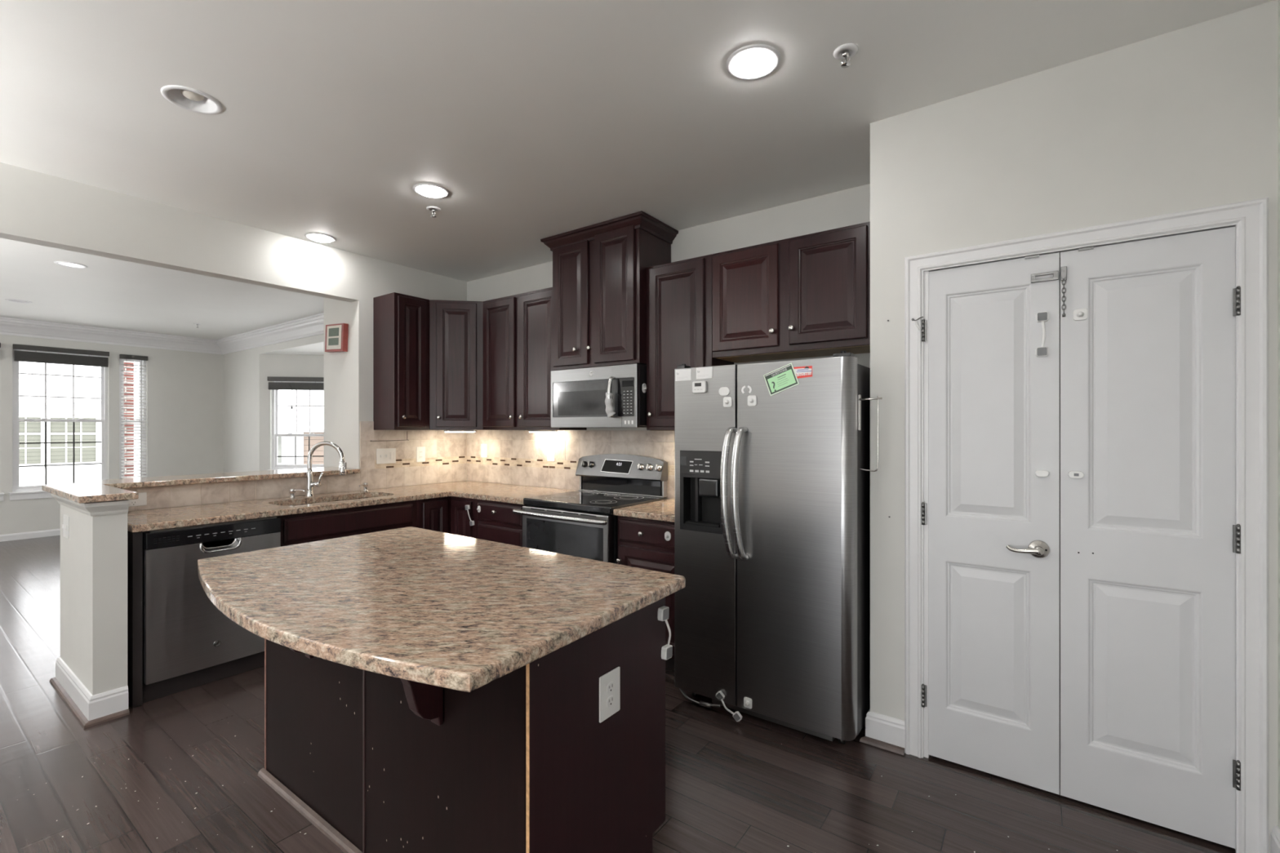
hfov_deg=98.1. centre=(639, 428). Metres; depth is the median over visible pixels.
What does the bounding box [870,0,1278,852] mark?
wall
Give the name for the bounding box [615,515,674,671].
base cabinet
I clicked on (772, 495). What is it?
refrigerator
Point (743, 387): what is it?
residue
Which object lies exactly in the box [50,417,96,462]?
window
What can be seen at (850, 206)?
wall
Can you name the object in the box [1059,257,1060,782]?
wall
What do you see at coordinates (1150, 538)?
door
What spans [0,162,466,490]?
wall
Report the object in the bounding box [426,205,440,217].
sprinkler head
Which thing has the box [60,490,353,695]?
wall
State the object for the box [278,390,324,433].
grille
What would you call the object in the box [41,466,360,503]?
bar
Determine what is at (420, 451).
socket
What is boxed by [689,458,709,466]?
control panel
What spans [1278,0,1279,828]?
wall
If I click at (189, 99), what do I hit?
recessed light
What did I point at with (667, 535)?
base
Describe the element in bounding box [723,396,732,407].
base
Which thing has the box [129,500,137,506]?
socket
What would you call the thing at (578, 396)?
microwave
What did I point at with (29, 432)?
window
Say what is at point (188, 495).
tile backsplash
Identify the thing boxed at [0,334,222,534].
wall
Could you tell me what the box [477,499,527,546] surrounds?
base cabinet
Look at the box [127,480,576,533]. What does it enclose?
countertop
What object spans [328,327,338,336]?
print
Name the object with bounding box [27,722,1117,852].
crumbs
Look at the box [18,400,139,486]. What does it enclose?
neighbor house
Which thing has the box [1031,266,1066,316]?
chain
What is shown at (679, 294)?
upper cabinet
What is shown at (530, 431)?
light
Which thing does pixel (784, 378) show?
card
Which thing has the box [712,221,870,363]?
upper cabinet
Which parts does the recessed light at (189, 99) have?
bulb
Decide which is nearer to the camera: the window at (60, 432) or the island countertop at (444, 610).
the island countertop at (444, 610)
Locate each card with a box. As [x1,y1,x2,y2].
[675,368,691,381]
[696,366,712,378]
[763,362,799,395]
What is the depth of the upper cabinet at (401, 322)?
4.32 m
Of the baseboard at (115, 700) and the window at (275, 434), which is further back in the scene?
the window at (275, 434)
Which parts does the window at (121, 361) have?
sash, sash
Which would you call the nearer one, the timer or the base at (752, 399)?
the base at (752, 399)
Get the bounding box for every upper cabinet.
[373,292,429,430]
[429,299,483,430]
[482,287,586,430]
[540,210,678,370]
[646,253,733,431]
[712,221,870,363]
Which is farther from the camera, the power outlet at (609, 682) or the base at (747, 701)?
the base at (747, 701)
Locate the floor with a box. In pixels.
[0,535,1235,852]
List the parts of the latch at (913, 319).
arm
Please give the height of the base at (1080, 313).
0.042 m
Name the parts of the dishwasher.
control panel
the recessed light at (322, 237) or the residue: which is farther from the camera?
the recessed light at (322, 237)
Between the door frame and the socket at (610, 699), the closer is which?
the socket at (610, 699)
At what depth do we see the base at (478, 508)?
4.02 m
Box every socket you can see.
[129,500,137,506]
[419,450,422,457]
[549,449,551,457]
[606,681,614,693]
[606,695,614,706]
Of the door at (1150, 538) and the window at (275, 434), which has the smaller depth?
the door at (1150, 538)
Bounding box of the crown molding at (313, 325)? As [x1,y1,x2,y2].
[0,312,324,354]
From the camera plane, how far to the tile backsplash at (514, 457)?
4.48 m
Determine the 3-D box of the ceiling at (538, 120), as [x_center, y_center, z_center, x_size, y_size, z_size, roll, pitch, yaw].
[-4.052,-1.425,2.685,11.185,0.140,7.080,0,0,36]
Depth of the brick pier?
8.26 m
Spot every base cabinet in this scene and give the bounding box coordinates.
[276,500,416,546]
[416,496,477,538]
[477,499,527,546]
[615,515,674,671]
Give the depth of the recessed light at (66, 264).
4.61 m
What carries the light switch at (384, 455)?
attached to the tile backsplash at (446, 452)
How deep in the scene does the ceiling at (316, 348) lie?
7.51 m
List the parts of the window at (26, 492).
sill, sash, sash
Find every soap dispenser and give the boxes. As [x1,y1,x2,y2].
[288,488,305,497]
[358,482,368,491]
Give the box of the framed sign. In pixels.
[324,323,348,352]
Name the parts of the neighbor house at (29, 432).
pane, panel moulding, pane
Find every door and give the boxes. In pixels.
[921,252,1059,795]
[1060,226,1240,848]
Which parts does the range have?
handle, oven door, backguard post, knob, knob, display frame, backguard panel, trim, knob, knob, knob, backguard post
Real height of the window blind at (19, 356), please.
0.208 m
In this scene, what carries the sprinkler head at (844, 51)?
attached to the ceiling at (538, 120)
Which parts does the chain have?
chain, anchor plate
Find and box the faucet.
[305,441,346,497]
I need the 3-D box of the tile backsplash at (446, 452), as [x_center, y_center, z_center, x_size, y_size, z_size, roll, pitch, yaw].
[-1.887,0.210,4.712,0.012,0.536,0.986,0,0,36]
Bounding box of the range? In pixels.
[512,453,667,564]
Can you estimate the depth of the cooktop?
3.63 m
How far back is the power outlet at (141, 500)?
3.25 m
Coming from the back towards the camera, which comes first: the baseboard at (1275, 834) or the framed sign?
the framed sign
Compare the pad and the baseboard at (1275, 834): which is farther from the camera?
the pad
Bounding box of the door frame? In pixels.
[905,197,1268,852]
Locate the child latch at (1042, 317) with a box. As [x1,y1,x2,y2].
[1035,311,1048,356]
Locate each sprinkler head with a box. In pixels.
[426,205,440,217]
[833,43,857,67]
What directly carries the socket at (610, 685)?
attached to the power outlet at (609, 682)
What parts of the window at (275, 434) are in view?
sash, sash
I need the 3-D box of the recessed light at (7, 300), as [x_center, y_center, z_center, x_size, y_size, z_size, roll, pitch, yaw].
[-6.585,-1.383,5.883,0.196,0.067,0.196,0,0,36]
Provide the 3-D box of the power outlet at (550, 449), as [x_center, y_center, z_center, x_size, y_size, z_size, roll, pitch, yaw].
[-0.720,0.201,4.478,0.085,0.126,0.007,0,0,36]
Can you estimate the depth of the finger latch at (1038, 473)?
2.09 m
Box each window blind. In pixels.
[13,343,109,367]
[119,354,147,478]
[266,376,324,408]
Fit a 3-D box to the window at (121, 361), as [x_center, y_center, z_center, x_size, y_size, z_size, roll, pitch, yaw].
[-7.147,-0.070,7.819,0.130,1.895,0.354,0,0,36]
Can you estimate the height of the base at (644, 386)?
0.062 m
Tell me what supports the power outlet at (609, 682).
attached to the kitchen island
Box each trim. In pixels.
[49,677,129,728]
[50,493,128,516]
[859,736,904,755]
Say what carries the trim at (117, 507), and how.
attached to the wall at (94, 557)
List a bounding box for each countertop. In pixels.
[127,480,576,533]
[197,526,684,692]
[613,498,674,522]
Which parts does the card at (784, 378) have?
panel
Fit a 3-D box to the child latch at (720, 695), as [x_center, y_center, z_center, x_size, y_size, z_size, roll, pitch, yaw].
[0.420,1.313,2.627,0.026,0.103,0.146,0,0,-45]
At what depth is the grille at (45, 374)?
7.29 m
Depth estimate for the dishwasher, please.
2.91 m
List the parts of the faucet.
lever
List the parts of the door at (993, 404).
lever handle, strike plate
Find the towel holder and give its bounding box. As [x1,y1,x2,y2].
[857,394,882,471]
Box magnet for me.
[793,365,812,378]
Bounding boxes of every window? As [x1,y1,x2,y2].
[0,493,4,501]
[8,346,107,500]
[19,417,40,464]
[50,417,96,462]
[119,358,146,479]
[267,381,324,470]
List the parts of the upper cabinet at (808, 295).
door, knob, knob, door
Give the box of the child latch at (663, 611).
[657,605,672,660]
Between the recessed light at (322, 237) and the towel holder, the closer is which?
the towel holder
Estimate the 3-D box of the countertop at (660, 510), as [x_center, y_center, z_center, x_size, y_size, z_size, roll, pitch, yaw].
[0.237,0.496,3.404,0.513,0.037,0.638,0,0,36]
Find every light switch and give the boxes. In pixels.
[62,514,69,538]
[376,448,395,463]
[480,444,487,457]
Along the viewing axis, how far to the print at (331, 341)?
4.46 m
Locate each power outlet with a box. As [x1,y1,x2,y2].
[128,492,146,506]
[416,446,425,462]
[546,445,555,461]
[599,666,620,723]
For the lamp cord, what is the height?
0.079 m
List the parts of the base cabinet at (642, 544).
knob, knob, door, drawer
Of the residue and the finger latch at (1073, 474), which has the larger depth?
the residue
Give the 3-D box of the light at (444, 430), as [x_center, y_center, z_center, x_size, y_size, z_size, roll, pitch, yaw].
[-1.528,0.021,4.715,0.260,0.016,0.036,0,0,-9]
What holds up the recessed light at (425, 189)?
in the ceiling at (538, 120)
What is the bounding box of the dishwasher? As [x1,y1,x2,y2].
[142,516,280,702]
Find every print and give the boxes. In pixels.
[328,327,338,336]
[328,337,338,345]
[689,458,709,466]
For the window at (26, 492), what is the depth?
7.15 m
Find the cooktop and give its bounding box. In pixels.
[523,490,666,514]
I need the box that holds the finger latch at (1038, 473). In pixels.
[1035,470,1048,476]
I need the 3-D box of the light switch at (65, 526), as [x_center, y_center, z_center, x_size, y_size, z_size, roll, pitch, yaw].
[-3.046,0.519,2.939,0.115,0.118,0.014,0,0,36]
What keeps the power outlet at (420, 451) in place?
attached to the tile backsplash at (446, 452)
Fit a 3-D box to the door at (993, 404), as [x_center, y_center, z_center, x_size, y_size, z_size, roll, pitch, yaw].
[1.370,0.354,2.201,0.468,2.029,0.095,0,0,36]
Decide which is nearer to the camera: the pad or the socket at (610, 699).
the socket at (610, 699)
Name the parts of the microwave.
door glass, handle sleeve, handle, control panel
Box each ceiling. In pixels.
[0,0,1274,339]
[259,341,324,355]
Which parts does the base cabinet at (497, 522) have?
drawer, drawer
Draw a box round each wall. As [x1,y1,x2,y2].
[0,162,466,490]
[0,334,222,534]
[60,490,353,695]
[222,183,870,499]
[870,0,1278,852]
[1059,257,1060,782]
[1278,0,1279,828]
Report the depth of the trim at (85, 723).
2.67 m
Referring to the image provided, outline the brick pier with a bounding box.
[124,360,133,478]
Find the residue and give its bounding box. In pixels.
[741,385,751,393]
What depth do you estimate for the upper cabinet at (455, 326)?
4.49 m
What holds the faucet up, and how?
on the countertop at (140, 521)
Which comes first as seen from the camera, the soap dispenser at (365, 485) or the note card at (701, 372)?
the note card at (701, 372)
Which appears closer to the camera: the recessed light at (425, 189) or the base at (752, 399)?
the base at (752, 399)
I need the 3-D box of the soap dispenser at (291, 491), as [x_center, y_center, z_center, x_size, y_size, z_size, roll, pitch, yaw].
[-2.371,0.447,3.842,0.102,0.062,0.040,0,0,-17]
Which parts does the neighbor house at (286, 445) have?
pane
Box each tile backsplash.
[124,473,359,511]
[360,421,466,490]
[466,430,674,498]
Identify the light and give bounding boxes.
[4,298,32,303]
[53,261,88,268]
[160,84,222,114]
[304,232,336,242]
[413,182,449,198]
[444,430,475,431]
[528,430,557,432]
[726,44,780,79]
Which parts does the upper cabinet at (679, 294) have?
door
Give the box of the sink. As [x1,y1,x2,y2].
[294,497,370,505]
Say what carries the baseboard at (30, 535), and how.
attached to the wall at (184, 388)
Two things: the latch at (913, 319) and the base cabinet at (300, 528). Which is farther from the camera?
the base cabinet at (300, 528)
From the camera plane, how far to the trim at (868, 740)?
2.40 m
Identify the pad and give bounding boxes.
[718,386,729,395]
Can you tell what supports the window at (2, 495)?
in the wall at (184, 388)
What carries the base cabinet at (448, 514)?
on the floor
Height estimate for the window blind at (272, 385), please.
0.460 m
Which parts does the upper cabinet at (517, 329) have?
door, door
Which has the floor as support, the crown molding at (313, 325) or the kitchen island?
the kitchen island
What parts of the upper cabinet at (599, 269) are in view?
door, crown, door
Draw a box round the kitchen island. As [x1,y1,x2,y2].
[257,597,665,852]
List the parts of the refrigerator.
freezer door, handle, handle, fridge door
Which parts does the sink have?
bowl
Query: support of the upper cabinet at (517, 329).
attached to the wall at (850, 206)
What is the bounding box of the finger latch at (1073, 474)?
[1067,471,1084,478]
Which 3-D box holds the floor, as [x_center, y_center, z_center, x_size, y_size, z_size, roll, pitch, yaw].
[-3.819,1.433,3.010,11.185,0.100,7.880,0,0,36]
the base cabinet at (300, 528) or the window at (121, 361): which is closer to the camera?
the base cabinet at (300, 528)
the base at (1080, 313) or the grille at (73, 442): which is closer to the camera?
the base at (1080, 313)
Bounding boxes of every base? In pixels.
[476,505,480,512]
[642,383,646,392]
[664,531,671,541]
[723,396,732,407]
[743,697,751,708]
[747,395,756,406]
[1073,308,1087,320]
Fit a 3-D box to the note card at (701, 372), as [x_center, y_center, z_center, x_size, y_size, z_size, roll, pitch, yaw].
[0.315,-0.274,2.726,0.090,0.056,0.002,0,0,36]
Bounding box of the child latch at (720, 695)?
[715,690,742,721]
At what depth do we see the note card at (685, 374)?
2.79 m
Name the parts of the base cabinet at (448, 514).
door, door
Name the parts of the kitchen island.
shoe moulding, panel, panel, panel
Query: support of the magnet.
attached to the refrigerator
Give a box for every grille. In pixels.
[18,363,101,419]
[19,422,101,484]
[277,436,324,464]
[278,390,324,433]
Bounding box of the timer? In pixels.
[692,381,706,393]
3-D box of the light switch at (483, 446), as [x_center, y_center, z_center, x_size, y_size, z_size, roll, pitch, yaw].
[-1.395,0.197,4.961,0.085,0.120,0.010,0,0,36]
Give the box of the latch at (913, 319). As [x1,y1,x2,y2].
[911,316,923,330]
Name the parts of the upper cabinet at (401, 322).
door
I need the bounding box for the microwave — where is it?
[551,363,646,427]
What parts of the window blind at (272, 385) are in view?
pull cord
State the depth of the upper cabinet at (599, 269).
3.69 m
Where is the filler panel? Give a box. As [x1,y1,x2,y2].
[127,530,142,707]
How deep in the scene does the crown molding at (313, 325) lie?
7.46 m
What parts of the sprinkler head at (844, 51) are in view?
frame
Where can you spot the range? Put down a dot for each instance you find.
(583, 522)
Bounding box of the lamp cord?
[370,440,408,441]
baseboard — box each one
[0,528,60,542]
[55,657,128,720]
[865,708,905,752]
[1270,826,1279,852]
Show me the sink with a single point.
(367, 497)
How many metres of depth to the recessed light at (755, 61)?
2.03 m
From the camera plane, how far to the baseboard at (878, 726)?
2.41 m
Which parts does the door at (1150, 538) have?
strike plate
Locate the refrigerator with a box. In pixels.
[674,351,870,744]
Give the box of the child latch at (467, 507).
[465,504,474,525]
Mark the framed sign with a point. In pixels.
(336, 335)
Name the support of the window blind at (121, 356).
attached to the window at (121, 361)
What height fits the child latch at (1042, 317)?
0.168 m
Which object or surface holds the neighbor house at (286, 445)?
on the ground
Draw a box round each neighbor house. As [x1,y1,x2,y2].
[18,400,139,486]
[277,429,324,464]
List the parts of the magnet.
panel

